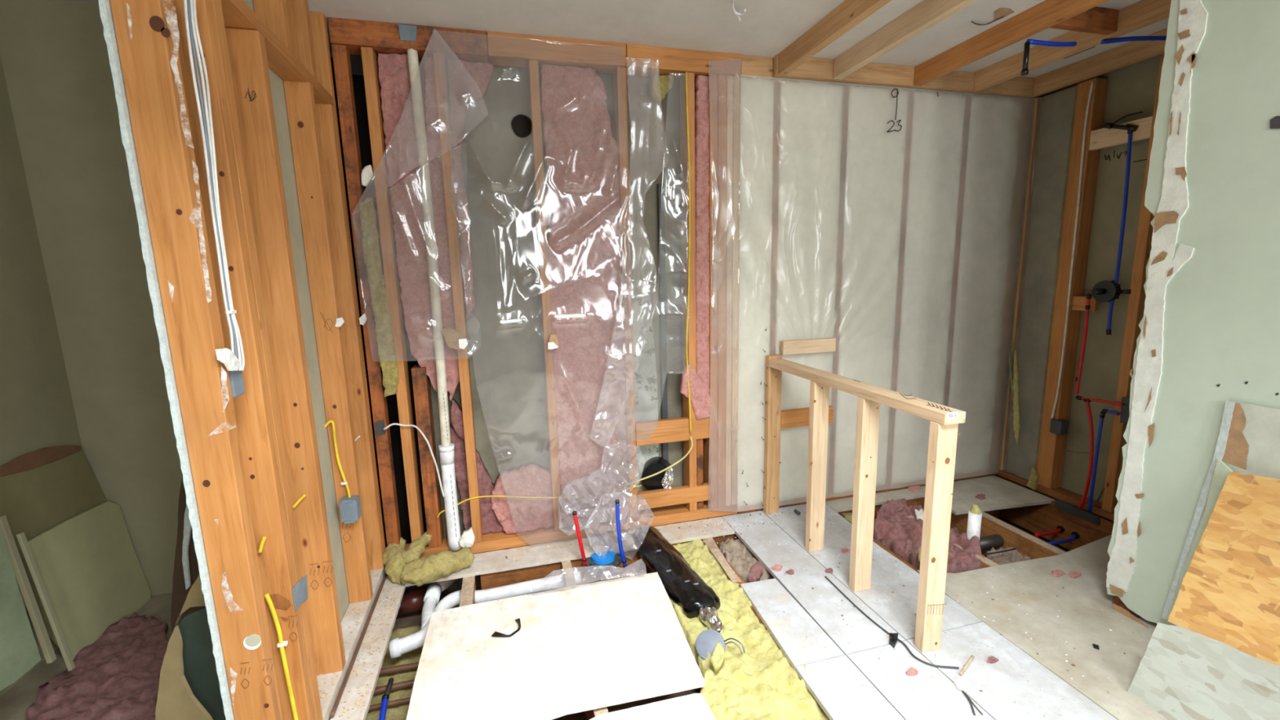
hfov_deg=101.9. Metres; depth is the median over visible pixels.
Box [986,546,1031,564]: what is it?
rubble
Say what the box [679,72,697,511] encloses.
stud
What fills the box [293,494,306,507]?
cable
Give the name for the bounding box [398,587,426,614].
pipe
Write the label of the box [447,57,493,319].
insulation
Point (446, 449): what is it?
vent pipe
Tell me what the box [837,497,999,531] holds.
joist
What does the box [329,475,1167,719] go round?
floor
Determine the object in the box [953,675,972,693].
crumb
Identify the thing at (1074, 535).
pipe
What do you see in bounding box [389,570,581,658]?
drain pipe
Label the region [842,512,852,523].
tuft
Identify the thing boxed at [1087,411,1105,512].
pipe
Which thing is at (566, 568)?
joist
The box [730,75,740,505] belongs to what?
stud
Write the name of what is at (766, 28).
ceiling
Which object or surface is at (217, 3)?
stud
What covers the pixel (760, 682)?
insulation
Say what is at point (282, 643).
cable
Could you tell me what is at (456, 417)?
tuft
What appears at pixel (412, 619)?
floor
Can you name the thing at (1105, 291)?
mixing valve
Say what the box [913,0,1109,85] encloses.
joist
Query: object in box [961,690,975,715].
cable
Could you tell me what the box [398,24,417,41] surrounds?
plate
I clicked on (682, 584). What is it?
duct
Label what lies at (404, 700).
copper pipe
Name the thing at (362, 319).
crumb
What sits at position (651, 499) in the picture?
wood block
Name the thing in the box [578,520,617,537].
plate
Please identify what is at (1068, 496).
plate
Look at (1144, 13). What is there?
joist
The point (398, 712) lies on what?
insulation
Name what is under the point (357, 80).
wall
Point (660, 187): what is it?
board
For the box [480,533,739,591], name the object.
joist
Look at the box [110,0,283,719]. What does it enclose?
stud
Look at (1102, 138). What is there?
wood block
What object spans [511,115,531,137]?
hole
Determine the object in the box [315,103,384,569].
stud
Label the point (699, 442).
stud
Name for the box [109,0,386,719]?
wall
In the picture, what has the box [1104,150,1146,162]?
handwriting
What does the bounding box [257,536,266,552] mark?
cable
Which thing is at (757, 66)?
plate
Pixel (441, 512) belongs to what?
cable
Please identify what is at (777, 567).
crumb
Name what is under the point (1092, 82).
cable
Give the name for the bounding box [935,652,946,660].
crumb
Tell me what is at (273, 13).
stud
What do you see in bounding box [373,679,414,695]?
copper pipe
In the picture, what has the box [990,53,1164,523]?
wall
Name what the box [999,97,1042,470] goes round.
stud
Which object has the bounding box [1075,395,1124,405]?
pipe
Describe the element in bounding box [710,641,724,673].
tuft
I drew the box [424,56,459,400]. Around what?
insulation
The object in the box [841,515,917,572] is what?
joist
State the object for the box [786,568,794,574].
crumb
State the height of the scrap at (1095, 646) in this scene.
0.009 m
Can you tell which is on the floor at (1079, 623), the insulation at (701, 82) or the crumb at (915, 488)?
the crumb at (915, 488)
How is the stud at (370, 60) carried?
on the plate at (433, 550)
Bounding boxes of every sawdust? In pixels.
[317,570,378,697]
[338,586,401,719]
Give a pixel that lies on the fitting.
(796, 511)
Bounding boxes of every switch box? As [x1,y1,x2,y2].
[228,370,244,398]
[338,494,361,524]
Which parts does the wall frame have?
post, post, post, plate, post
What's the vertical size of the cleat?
0.098 m
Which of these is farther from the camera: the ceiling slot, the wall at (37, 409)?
the ceiling slot
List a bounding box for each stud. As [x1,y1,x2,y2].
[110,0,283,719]
[170,0,316,719]
[213,0,323,719]
[225,27,346,675]
[253,0,293,53]
[283,80,373,603]
[286,0,316,79]
[309,11,385,552]
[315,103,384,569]
[331,44,401,546]
[360,46,424,542]
[411,364,444,547]
[432,52,482,542]
[528,59,562,531]
[613,66,637,519]
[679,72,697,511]
[696,438,703,508]
[703,74,717,508]
[717,74,726,506]
[724,75,733,506]
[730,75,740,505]
[769,85,780,355]
[828,100,848,475]
[888,162,910,436]
[943,93,971,406]
[988,198,1021,470]
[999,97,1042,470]
[1036,77,1108,488]
[1102,54,1164,512]
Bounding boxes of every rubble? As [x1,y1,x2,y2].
[719,537,773,582]
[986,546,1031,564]
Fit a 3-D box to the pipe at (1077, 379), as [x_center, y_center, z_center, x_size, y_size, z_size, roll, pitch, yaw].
[2.682,-0.094,3.147,0.022,0.608,0.033,-4,10,-15]
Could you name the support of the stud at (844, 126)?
on the plate at (832, 498)
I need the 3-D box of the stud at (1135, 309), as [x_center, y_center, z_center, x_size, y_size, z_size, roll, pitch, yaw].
[2.794,-0.344,2.900,0.095,2.512,0.050,-4,10,-15]
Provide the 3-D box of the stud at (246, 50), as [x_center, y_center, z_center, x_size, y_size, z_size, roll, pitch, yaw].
[-1.194,0.079,1.793,0.105,2.223,0.047,-4,10,-15]
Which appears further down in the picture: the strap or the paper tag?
the strap
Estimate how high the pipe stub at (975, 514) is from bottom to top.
0.422 m
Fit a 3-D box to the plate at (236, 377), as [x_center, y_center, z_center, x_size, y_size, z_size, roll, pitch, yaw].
[-1.056,0.056,1.331,0.044,0.086,0.063,-4,10,-15]
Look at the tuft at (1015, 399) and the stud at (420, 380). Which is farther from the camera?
the tuft at (1015, 399)
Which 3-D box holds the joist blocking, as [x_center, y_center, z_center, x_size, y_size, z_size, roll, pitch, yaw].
[2.042,-1.575,2.396,0.384,0.093,0.040,-4,10,-15]
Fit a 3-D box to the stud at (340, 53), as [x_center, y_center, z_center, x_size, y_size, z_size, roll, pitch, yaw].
[-1.341,-0.201,2.582,0.058,2.490,0.070,-4,10,-15]
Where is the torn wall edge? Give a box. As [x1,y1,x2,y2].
[1106,0,1208,628]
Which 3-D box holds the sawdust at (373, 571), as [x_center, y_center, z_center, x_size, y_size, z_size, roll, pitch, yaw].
[-1.233,1.138,2.182,0.079,0.006,0.936,-4,10,-15]
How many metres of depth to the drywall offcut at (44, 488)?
2.12 m
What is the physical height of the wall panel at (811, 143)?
2.508 m
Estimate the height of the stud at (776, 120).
2.512 m
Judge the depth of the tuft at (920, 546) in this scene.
2.69 m
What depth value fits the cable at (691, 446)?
3.04 m
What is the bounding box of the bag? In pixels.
[177,607,226,719]
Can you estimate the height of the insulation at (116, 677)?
0.066 m
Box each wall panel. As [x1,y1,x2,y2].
[737,77,773,504]
[775,80,843,501]
[834,86,904,479]
[894,92,965,483]
[947,98,1013,475]
[1005,84,1077,479]
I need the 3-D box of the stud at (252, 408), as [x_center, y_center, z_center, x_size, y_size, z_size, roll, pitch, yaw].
[-1.118,-0.065,1.453,0.097,2.615,0.048,-4,10,-15]
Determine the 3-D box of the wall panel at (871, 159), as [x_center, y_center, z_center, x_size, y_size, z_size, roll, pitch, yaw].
[1.433,-0.376,3.316,0.407,2.508,0.112,-4,10,-15]
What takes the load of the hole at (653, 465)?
attached to the wall at (504, 323)
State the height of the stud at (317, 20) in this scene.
2.615 m
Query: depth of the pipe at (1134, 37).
2.46 m
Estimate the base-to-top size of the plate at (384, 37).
0.106 m
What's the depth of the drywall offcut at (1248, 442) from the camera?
1.83 m
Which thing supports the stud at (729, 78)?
on the plate at (676, 513)
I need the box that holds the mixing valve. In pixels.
[1085,280,1130,302]
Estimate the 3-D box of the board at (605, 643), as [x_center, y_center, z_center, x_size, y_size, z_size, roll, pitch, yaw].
[-0.339,1.167,2.134,1.078,0.016,0.742,-4,10,-15]
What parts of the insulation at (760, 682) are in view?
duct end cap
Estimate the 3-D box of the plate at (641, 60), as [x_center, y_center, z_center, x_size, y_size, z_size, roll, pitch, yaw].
[0.228,-1.593,2.799,0.641,0.106,0.120,-4,10,-15]
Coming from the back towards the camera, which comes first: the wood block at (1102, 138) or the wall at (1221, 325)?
the wood block at (1102, 138)
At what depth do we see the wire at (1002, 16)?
2.50 m
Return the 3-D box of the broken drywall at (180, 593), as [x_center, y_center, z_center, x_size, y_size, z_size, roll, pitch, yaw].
[-1.608,0.851,1.837,0.273,1.041,0.074,1,10,11]
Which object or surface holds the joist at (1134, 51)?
attached to the ceiling at (766, 28)
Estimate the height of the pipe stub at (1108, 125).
0.079 m
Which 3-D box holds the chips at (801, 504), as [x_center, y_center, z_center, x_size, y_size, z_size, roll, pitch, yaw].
[0.691,1.101,2.412,2.534,0.006,1.669,-4,10,-15]
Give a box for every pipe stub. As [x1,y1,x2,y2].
[572,511,586,566]
[614,499,626,568]
[966,503,982,540]
[1103,122,1138,131]
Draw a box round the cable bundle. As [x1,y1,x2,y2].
[183,0,244,370]
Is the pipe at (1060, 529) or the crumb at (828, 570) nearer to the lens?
the crumb at (828, 570)
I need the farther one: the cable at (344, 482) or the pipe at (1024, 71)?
the pipe at (1024, 71)
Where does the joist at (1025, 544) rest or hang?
on the floor at (412, 619)
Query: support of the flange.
on the floor at (1079, 623)
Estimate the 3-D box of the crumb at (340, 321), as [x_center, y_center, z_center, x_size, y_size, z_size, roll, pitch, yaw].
[-1.263,-0.159,2.182,0.035,0.040,0.013,-4,10,-15]
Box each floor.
[0,592,172,719]
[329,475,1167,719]
[392,516,1070,719]
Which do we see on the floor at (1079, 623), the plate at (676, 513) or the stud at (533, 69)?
the plate at (676, 513)
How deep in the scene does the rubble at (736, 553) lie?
2.84 m
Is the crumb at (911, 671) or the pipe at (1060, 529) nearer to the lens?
the crumb at (911, 671)
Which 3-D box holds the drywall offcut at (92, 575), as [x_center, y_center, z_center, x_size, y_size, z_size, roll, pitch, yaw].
[-2.363,0.932,2.251,0.079,0.552,0.486,-4,10,-15]
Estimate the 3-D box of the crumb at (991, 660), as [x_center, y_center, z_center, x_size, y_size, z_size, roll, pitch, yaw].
[1.351,1.150,1.995,0.051,0.012,0.025,-4,10,-15]
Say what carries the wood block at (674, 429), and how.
attached to the stud at (710, 445)
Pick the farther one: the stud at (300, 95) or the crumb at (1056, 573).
the crumb at (1056, 573)
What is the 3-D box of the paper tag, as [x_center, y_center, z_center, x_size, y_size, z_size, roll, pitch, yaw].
[-1.009,-0.001,1.278,0.007,0.065,0.103,-4,10,-15]
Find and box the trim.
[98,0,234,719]
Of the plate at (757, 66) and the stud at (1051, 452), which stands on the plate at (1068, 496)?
the stud at (1051, 452)
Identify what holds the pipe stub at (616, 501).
on the floor at (412, 619)
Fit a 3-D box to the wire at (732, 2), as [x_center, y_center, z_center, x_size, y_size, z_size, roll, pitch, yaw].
[0.418,-1.536,2.274,0.025,0.010,0.217,2,10,17]
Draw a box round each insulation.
[26,612,168,719]
[359,197,399,397]
[364,625,423,719]
[377,53,449,392]
[382,531,474,586]
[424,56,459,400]
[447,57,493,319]
[449,423,504,533]
[490,462,560,533]
[539,63,635,527]
[668,539,829,719]
[694,75,710,394]
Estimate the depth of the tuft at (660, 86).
2.79 m
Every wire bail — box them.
[724,638,745,653]
[724,641,742,653]
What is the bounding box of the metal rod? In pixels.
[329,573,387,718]
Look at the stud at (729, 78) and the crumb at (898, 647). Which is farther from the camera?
the stud at (729, 78)
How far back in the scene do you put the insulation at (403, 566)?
2.61 m
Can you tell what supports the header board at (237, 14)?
on the stud at (300, 95)
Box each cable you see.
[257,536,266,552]
[264,593,298,719]
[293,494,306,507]
[324,420,351,497]
[383,422,444,497]
[436,484,641,517]
[622,436,693,486]
[684,71,691,433]
[824,576,959,669]
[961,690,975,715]
[966,693,982,715]
[982,547,1016,555]
[1050,80,1093,418]
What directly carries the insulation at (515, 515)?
on the plate at (491, 541)
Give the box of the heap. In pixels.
[873,498,984,573]
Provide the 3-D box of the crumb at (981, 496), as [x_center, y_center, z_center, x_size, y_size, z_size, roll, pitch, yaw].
[2.244,0.894,3.409,0.092,0.012,0.051,-8,11,-34]
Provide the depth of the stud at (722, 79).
2.99 m
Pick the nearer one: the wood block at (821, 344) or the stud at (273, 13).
the stud at (273, 13)
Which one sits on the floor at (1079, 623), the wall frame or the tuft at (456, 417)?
the wall frame
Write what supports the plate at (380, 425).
attached to the stud at (340, 53)
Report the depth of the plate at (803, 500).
3.35 m
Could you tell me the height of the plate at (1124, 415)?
0.164 m
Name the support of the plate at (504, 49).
on the stud at (533, 69)
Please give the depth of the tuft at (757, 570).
2.66 m
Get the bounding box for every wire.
[731,0,741,21]
[970,16,1004,25]
[1096,487,1104,502]
[1114,111,1142,123]
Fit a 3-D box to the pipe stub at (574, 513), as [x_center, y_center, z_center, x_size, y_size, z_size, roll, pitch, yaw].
[-0.316,0.939,2.726,0.066,0.312,0.024,-4,10,-15]
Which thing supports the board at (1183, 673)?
on the floor
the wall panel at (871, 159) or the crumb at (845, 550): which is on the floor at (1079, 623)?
the crumb at (845, 550)
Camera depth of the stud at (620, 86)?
2.84 m
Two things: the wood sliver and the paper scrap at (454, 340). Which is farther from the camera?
the paper scrap at (454, 340)
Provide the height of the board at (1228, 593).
0.549 m
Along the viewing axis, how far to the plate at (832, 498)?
3.44 m
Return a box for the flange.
[586,550,622,570]
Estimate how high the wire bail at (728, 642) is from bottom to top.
0.030 m
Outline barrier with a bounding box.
[737,74,1035,511]
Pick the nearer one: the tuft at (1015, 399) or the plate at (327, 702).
the plate at (327, 702)
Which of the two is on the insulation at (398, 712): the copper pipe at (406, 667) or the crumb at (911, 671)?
the copper pipe at (406, 667)
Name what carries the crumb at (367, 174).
attached to the stud at (370, 60)
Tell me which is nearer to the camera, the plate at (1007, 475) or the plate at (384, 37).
the plate at (384, 37)
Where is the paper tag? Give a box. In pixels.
[215,347,240,370]
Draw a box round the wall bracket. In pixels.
[1270,115,1279,128]
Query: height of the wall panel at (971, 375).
2.508 m
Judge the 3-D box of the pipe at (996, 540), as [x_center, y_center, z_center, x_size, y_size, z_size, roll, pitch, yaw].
[2.073,1.081,3.081,0.224,0.072,0.076,-4,10,-15]
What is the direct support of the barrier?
attached to the board at (814, 68)
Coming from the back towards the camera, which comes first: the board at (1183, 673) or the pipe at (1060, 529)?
the pipe at (1060, 529)
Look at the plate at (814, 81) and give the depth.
2.99 m
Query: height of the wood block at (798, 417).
0.105 m
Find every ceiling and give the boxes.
[54,0,1168,77]
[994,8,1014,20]
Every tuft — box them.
[450,397,464,439]
[648,74,673,106]
[680,363,711,419]
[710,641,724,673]
[747,560,763,582]
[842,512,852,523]
[917,544,921,564]
[1013,350,1020,444]
[1026,466,1038,489]
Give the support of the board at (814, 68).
attached to the plate at (814, 81)
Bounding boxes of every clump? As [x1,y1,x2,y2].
[458,526,475,547]
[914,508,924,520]
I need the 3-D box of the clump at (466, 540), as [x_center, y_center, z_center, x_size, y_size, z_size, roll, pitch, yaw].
[-0.935,0.962,2.804,0.084,0.102,0.051,-4,10,-15]
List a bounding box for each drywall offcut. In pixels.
[0,445,106,648]
[27,501,151,660]
[1161,400,1279,626]
[1165,458,1232,619]
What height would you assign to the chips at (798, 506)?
0.006 m
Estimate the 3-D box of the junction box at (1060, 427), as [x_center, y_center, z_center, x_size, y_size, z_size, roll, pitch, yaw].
[2.689,0.426,3.333,0.060,0.090,0.070,-4,10,-15]
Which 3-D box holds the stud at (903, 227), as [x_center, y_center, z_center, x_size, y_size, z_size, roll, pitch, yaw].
[1.649,-0.394,3.380,0.036,2.512,0.110,-4,10,-15]
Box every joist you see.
[459,575,475,606]
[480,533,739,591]
[560,560,608,719]
[701,538,745,587]
[777,0,891,75]
[832,0,977,79]
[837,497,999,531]
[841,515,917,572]
[897,508,998,568]
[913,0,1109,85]
[950,511,1066,559]
[973,0,1171,90]
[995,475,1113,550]
[1032,28,1167,95]
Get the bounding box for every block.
[635,416,710,445]
[636,482,710,510]
[779,337,835,355]
[780,405,833,428]
[1071,296,1098,311]
[1088,115,1152,150]
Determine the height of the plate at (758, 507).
0.038 m
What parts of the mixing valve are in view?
valve stem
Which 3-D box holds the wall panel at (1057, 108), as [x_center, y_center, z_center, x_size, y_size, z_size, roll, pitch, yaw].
[2.651,-0.424,3.417,0.091,2.508,0.221,-4,10,-15]
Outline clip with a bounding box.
[733,8,746,15]
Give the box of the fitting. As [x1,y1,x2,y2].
[794,509,800,515]
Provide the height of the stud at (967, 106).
2.512 m
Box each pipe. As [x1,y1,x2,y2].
[368,697,410,711]
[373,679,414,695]
[378,662,418,675]
[378,677,394,719]
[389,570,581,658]
[398,587,426,614]
[406,48,462,551]
[1020,39,1076,75]
[1034,525,1064,536]
[1047,531,1079,545]
[1075,293,1091,393]
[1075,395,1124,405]
[1079,401,1093,509]
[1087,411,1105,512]
[1100,35,1166,44]
[1102,408,1119,415]
[1106,129,1133,334]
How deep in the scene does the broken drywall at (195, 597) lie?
1.63 m
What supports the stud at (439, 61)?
on the plate at (433, 550)
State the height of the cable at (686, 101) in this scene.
1.986 m
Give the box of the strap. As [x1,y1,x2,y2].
[491,617,520,636]
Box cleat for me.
[750,605,767,630]
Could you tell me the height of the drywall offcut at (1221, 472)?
0.660 m
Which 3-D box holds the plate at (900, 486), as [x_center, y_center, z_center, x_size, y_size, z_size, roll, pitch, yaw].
[1.744,0.876,3.517,0.400,0.038,0.076,-4,10,-15]
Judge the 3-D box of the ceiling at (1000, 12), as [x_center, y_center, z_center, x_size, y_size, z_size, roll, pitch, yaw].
[1.682,-1.618,2.433,0.104,0.001,0.108,-4,10,-15]
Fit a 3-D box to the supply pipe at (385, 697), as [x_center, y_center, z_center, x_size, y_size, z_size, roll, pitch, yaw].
[-0.985,1.342,2.005,0.029,0.042,0.323,-5,10,-19]
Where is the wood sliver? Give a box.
[958,655,973,675]
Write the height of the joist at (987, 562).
0.249 m
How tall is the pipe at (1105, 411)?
0.023 m
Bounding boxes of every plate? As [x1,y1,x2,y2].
[292,574,307,610]
[316,567,385,719]
[328,17,488,62]
[374,419,385,435]
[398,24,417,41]
[419,537,462,558]
[467,521,577,553]
[487,31,626,74]
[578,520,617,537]
[620,501,737,531]
[626,44,742,79]
[737,503,763,513]
[740,55,775,77]
[778,497,806,507]
[813,80,847,84]
[825,494,853,500]
[875,480,925,493]
[953,468,997,480]
[997,469,1030,488]
[1035,484,1114,521]
[1120,395,1129,423]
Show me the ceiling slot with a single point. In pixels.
(1093, 46)
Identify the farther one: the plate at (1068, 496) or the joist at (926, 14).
the plate at (1068, 496)
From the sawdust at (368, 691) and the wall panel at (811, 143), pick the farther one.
the wall panel at (811, 143)
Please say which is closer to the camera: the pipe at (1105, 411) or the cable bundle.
the cable bundle
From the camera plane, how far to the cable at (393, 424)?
2.68 m
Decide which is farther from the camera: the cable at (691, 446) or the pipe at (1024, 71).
the cable at (691, 446)
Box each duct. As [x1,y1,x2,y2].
[631,525,725,635]
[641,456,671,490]
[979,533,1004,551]
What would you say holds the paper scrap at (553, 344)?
attached to the plastic sheet
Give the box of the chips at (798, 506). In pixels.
[505,506,1125,691]
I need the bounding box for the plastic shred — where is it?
[1008,350,1013,391]
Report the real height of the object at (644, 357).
1.337 m
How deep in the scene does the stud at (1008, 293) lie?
3.63 m
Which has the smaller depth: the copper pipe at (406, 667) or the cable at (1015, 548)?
the copper pipe at (406, 667)
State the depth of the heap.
2.90 m
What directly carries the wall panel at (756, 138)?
on the plate at (758, 507)
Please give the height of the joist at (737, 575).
0.249 m
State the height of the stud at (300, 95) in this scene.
2.225 m
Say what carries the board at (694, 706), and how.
on the joist at (566, 568)
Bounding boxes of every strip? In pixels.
[0,515,57,663]
[16,532,75,671]
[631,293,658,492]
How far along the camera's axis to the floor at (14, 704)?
2.03 m
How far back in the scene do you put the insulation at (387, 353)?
2.52 m
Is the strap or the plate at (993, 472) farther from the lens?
the plate at (993, 472)
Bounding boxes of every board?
[0,528,41,690]
[221,0,333,106]
[406,572,705,719]
[590,693,716,719]
[657,183,668,462]
[773,54,1038,97]
[1127,622,1279,719]
[1167,471,1279,665]
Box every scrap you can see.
[441,328,468,351]
[547,333,559,349]
[661,466,673,489]
[888,632,897,648]
[1092,643,1099,649]
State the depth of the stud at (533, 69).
2.75 m
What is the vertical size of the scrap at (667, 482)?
0.187 m
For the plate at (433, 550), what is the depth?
2.81 m
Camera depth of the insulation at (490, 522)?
2.89 m
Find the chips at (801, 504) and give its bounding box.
[508,504,1127,719]
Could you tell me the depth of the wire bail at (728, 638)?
2.08 m
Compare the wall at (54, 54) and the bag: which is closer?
the bag
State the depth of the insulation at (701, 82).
2.92 m
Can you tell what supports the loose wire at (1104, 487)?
on the plate at (1068, 496)
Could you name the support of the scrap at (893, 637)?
on the floor at (1079, 623)
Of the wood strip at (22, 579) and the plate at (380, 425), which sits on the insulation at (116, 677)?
the wood strip at (22, 579)
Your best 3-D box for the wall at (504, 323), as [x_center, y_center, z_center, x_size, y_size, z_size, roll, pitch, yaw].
[0.777,-0.250,3.285,4.020,2.940,0.025,-4,10,-15]
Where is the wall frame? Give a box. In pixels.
[763,354,965,652]
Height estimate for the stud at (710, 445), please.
2.490 m
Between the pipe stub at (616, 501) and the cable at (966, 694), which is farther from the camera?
the pipe stub at (616, 501)
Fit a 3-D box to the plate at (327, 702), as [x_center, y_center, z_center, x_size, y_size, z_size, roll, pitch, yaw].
[-1.115,1.232,1.761,0.088,0.045,2.040,-4,10,-15]
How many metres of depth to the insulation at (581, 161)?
2.83 m
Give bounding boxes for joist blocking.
[1049,6,1119,35]
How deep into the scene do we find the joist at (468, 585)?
2.56 m
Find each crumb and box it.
[335,317,344,326]
[359,313,366,324]
[360,164,373,186]
[770,564,782,571]
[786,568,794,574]
[825,568,832,573]
[841,547,849,553]
[894,644,902,650]
[906,666,918,675]
[907,485,919,492]
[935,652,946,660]
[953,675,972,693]
[975,493,985,499]
[986,655,999,663]
[1052,569,1065,577]
[1068,570,1081,578]
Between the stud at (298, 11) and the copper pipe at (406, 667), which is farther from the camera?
the copper pipe at (406, 667)
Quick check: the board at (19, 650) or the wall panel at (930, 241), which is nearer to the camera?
the board at (19, 650)
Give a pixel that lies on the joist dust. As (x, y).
(710, 543)
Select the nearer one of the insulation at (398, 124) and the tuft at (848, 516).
the insulation at (398, 124)
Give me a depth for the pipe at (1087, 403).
3.14 m
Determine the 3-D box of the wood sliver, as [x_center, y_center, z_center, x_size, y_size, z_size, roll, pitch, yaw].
[1.235,1.155,1.963,0.125,0.020,0.012,-9,12,-39]
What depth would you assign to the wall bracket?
1.72 m
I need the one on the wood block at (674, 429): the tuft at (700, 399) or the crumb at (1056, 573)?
the tuft at (700, 399)
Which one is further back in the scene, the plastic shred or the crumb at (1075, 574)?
the plastic shred
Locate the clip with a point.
(744, 10)
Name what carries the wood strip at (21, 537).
on the insulation at (116, 677)
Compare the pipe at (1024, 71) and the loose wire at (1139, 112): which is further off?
the loose wire at (1139, 112)
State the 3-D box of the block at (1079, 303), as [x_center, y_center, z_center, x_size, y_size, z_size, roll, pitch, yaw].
[2.703,-0.343,3.153,0.025,0.085,0.129,-4,10,-15]
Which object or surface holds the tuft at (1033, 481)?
on the floor at (1079, 623)
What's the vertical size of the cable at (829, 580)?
0.008 m
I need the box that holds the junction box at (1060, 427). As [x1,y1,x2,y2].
[1049,418,1068,435]
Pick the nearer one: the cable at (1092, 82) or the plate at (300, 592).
the plate at (300, 592)
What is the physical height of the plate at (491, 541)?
0.060 m
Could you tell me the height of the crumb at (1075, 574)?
0.012 m
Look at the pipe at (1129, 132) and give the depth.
2.91 m
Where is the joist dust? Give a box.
[702,537,741,582]
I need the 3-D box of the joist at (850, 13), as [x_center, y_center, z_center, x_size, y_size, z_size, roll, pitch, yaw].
[1.260,-1.327,1.047,0.050,0.103,3.753,-4,10,-15]
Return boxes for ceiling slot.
[1063,46,1095,58]
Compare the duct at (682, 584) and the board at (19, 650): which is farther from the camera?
the duct at (682, 584)
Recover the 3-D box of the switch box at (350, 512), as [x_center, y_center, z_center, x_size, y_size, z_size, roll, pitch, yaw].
[-1.272,0.653,2.280,0.068,0.106,0.063,-4,10,-15]
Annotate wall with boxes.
[0,0,182,595]
[0,54,84,697]
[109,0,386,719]
[351,74,426,543]
[418,45,986,589]
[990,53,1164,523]
[1106,0,1279,625]

